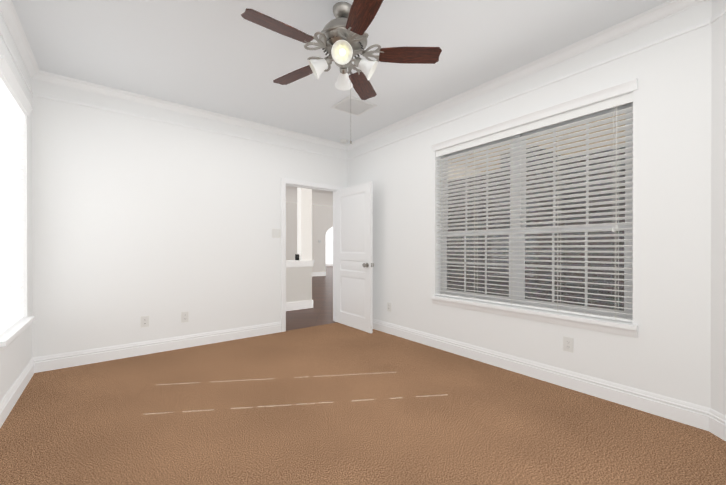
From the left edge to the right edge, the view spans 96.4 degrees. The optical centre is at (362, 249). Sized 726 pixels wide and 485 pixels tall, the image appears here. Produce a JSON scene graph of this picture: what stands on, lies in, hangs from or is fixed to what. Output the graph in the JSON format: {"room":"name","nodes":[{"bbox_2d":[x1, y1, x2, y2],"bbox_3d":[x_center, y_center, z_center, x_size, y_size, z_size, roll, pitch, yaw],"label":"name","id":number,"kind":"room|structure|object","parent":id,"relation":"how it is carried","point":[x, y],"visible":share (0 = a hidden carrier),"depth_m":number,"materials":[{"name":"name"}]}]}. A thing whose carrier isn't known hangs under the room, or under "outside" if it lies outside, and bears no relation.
{"room":"empty bedroom","nodes":[
{"label":"empty bedroom","id":0,"kind":"room"},
{"bbox_2d":[0,12,31,400],"bbox_3d":[-1.576,-0.247,0.987,0.140,2.750,4.875,0,0,-38],"label":"wall","id":1,"kind":"structure","parent":0,"point":[15,356],"depth_m":2.75,"materials":[{"name":"white paint"}]},
{"bbox_2d":[0,55,34,353],"bbox_3d":[-2.635,-0.278,2.377,0.192,1.894,0.994,0,0,-38],"label":"window","id":2,"kind":"structure","parent":1,"relation":"in","point":[18,330],"depth_m":2.54,"materials":[{"name":"white wood"}]},
{"bbox_2d":[0,78,24,333],"bbox_3d":[-2.627,-0.290,2.382,0.066,1.716,0.926,0,0,-38],"label":"window blind","id":3,"kind":"object","parent":2,"relation":"attached to","point":[11,114],"visible":1,"depth_m":2.46,"materials":[{"name":"white plastic"}]},
{"bbox_2d":[0,7,725,159],"bbox_3d":[-0.177,-1.419,2.158,3.510,0.032,4.735,0,0,-38],"label":"trim","id":4,"kind":"structure","parent":1,"relation":"attached to","point":[669,36],"depth_m":3.04,"materials":[{"name":"white paint"}]},
{"bbox_2d":[32,79,347,357],"bbox_3d":[-1.672,0.246,4.088,3.790,3.750,0.140,0,0,-38],"label":"wall","id":5,"kind":"structure","parent":0,"point":[162,225],"depth_m":3.50,"materials":[{"name":"white paint"}]},
{"bbox_2d":[141,316,148,326],"bbox_3d":[-2.337,0.770,3.476,0.072,0.116,0.011,0,0,-38],"label":"outlet plate","id":6,"kind":"object","parent":5,"relation":"attached to","point":[144,321],"visible":1,"depth_m":3.48,"materials":[{"name":"white plastic"}]},
{"bbox_2d":[181,312,188,322],"bbox_3d":[-2.037,0.769,3.712,0.072,0.116,0.007,0,0,-38],"label":"electrical outlet","id":7,"kind":"object","parent":5,"relation":"attached to","point":[184,316],"visible":1,"depth_m":3.71,"materials":[{"name":"white plastic"}]},
{"bbox_2d":[272,229,280,237],"bbox_3d":[-1.169,-0.222,4.382,0.118,0.116,0.009,0,0,-38],"label":"light switch","id":8,"kind":"object","parent":5,"relation":"attached to","point":[276,233],"visible":1,"depth_m":4.38,"materials":[{"name":"white plastic"}]},
{"bbox_2d":[281,178,341,331],"bbox_3d":[-0.768,0.068,4.789,1.007,2.103,0.180,0,0,-38],"label":"door frame","id":9,"kind":"structure","parent":5,"relation":"attached to","point":[285,182],"depth_m":4.45,"materials":[{"name":"white paint"}]},
{"bbox_2d":[0,0,708,150],"bbox_3d":[-0.177,-1.588,2.158,3.510,0.074,4.735,0,0,-38],"label":"crown molding","id":10,"kind":"structure","parent":5,"relation":"attached to","point":[605,36],"depth_m":3.03,"materials":[{"name":"white paint"}]},
{"bbox_2d":[336,181,373,332],"bbox_3d":[-0.150,0.099,4.639,0.169,2.013,0.866,0,0,-38],"label":"door","id":11,"kind":"structure","parent":5,"relation":"in","point":[354,256],"depth_m":4.57,"materials":[{"name":"white paint"}]},
{"bbox_2d":[286,187,313,310],"bbox_3d":[-1.697,-0.358,5.782,1.750,2.950,0.220,0,0,-38],"label":"wall","id":12,"kind":"structure","parent":0,"point":[299,284],"depth_m":6.07,"materials":[{"name":"white paint"}]},
{"bbox_2d":[286,202,332,275],"bbox_3d":[-0.631,-0.378,14.560,10.000,2.950,0.180,0,0,-38],"label":"wall","id":13,"kind":"structure","parent":0,"point":[322,220],"depth_m":13.45,"materials":[{"name":"white paint"}]},
{"bbox_2d":[286,266,336,330],"bbox_3d":[-1.840,1.152,13.267,13.500,0.096,14.845,0,0,-38],"label":"floor","id":14,"kind":"structure","parent":0,"point":[320,312],"depth_m":5.98,"materials":[{"name":"brown wood"}]},
{"bbox_2d":[326,227,332,265],"bbox_3d":[-3.817,-0.391,20.294,8.000,2.950,0.115,0,0,-38],"label":"window","id":15,"kind":"structure","parent":0,"point":[329,247],"depth_m":21.48,"materials":[{"name":"white paint"}]},
{"bbox_2d":[11,0,670,143],"bbox_3d":[-0.177,-1.675,2.158,3.790,0.100,5.015,0,0,-38],"label":"ceiling","id":16,"kind":"structure","parent":0,"point":[224,57],"depth_m":2.61,"materials":[{"name":"white paint"}]},
{"bbox_2d":[241,0,441,143],"bbox_3d":[-0.174,-1.172,2.168,1.227,0.904,1.283,0,0,-38],"label":"ceiling fan","id":17,"kind":"object","parent":16,"relation":"hanging from","point":[342,39],"visible":1,"depth_m":2.14,"materials":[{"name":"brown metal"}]},
{"bbox_2d":[340,139,347,143],"bbox_3d":[-0.286,-1.614,4.843,0.120,0.034,0.120,0,0,-38],"label":"smoke detector","id":18,"kind":"object","parent":16,"relation":"attached to","point":[343,141],"visible":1,"depth_m":4.80,"materials":[{"name":"white plastic"}]},
{"bbox_2d":[331,95,376,115],"bbox_3d":[-0.103,-1.624,3.680,0.382,0.008,0.362,0,0,-38],"label":"ceiling vent","id":19,"kind":"object","parent":16,"relation":"in","point":[349,104],"visible":0.98,"depth_m":3.67,"materials":[{"name":"white metal"}]},
{"bbox_2d":[0,322,725,484],"bbox_3d":[-0.134,1.175,2.109,3.790,0.100,4.875,0,0,-38],"label":"floor carpet","id":20,"kind":"object","parent":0,"point":[337,403],"visible":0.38,"depth_m":2.08,"materials":[{"name":"brown carpet"}]},
{"bbox_2d":[286,163,480,206],"bbox_3d":[-1.883,-1.650,13.316,13.500,0.600,14.705,0,0,-38],"label":"ceiling","id":21,"kind":"structure","parent":0,"point":[322,198],"depth_m":11.24,"materials":[{"name":"white paint"}]},
{"bbox_2d":[348,0,711,407],"bbox_3d":[1.014,-0.253,3.603,0.140,2.750,3.918,0,0,-38],"label":"wall","id":22,"kind":"structure","parent":0,"point":[667,352],"depth_m":2.31,"materials":[{"name":"white paint"}]},
{"bbox_2d":[387,302,390,311],"bbox_3d":[0.349,0.765,4.341,0.007,0.116,0.072,0,0,-38],"label":"electrical outlet","id":23,"kind":"object","parent":22,"relation":"attached to","point":[388,306],"visible":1,"depth_m":4.35,"materials":[{"name":"white plastic"}]},
{"bbox_2d":[430,78,637,337],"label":"window","id":24,"kind":"structure","parent":22,"relation":"in","point":[622,329],"depth_m":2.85,"materials":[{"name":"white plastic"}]},
{"bbox_2d":[436,92,632,321],"bbox_3d":[1.406,-0.304,3.045,0.082,1.651,1.786,0,0,-38],"label":"window blind","id":25,"kind":"object","parent":24,"relation":"attached to","point":[598,107],"visible":0.9,"depth_m":2.81,"materials":[{"name":"white plastic"}]},
{"bbox_2d":[563,336,572,352],"bbox_3d":[1.670,0.771,2.640,0.007,0.116,0.072,0,0,-38],"label":"electrical outlet","id":26,"kind":"object","parent":22,"relation":"attached to","point":[568,344],"visible":1,"depth_m":2.64,"materials":[{"name":"white plastic"}]},
{"bbox_2d":[711,0,725,415],"bbox_3d":[2.186,-0.248,1.427,0.957,2.750,0.957,0,0,-38],"label":"wall","id":27,"kind":"structure","parent":0,"point":[718,231],"depth_m":1.97,"materials":[{"name":"white paint"}]},
{"bbox_2d":[0,319,725,440],"bbox_3d":[-0.177,1.055,2.164,3.510,0.140,4.735,0,0,-38],"label":"baseboard","id":28,"kind":"structure","parent":27,"relation":"attached to","point":[712,421],"depth_m":2.97,"materials":[{"name":"white paint"}]},
{"label":"outside","id":29,"kind":"structure","parent":0,"visible":0},
{"bbox_2d":[448,113,624,177],"bbox_3d":[2.565,-1.882,5.189,4.260,0.100,13.000,0,0,-38],"label":"ceiling","id":30,"kind":"structure","parent":29,"point":[552,142],"depth_m":5.59,"materials":[{"name":"beige paint"}]},
{"bbox_3d":[2.565,1.318,5.196,4.260,0.100,13.000,0,0,-38],"label":"ground","id":31,"kind":"structure","parent":0,"visible":0},
{"bbox_2d":[499,146,566,303],"bbox_3d":[3.336,-0.485,6.360,1.190,3.600,0.700,0,0,-38],"label":"brick wall","id":32,"kind":"structure","parent":31,"relation":"on","point":[562,259],"depth_m":6.00,"materials":[{"name":"grey brick"}]}
]}

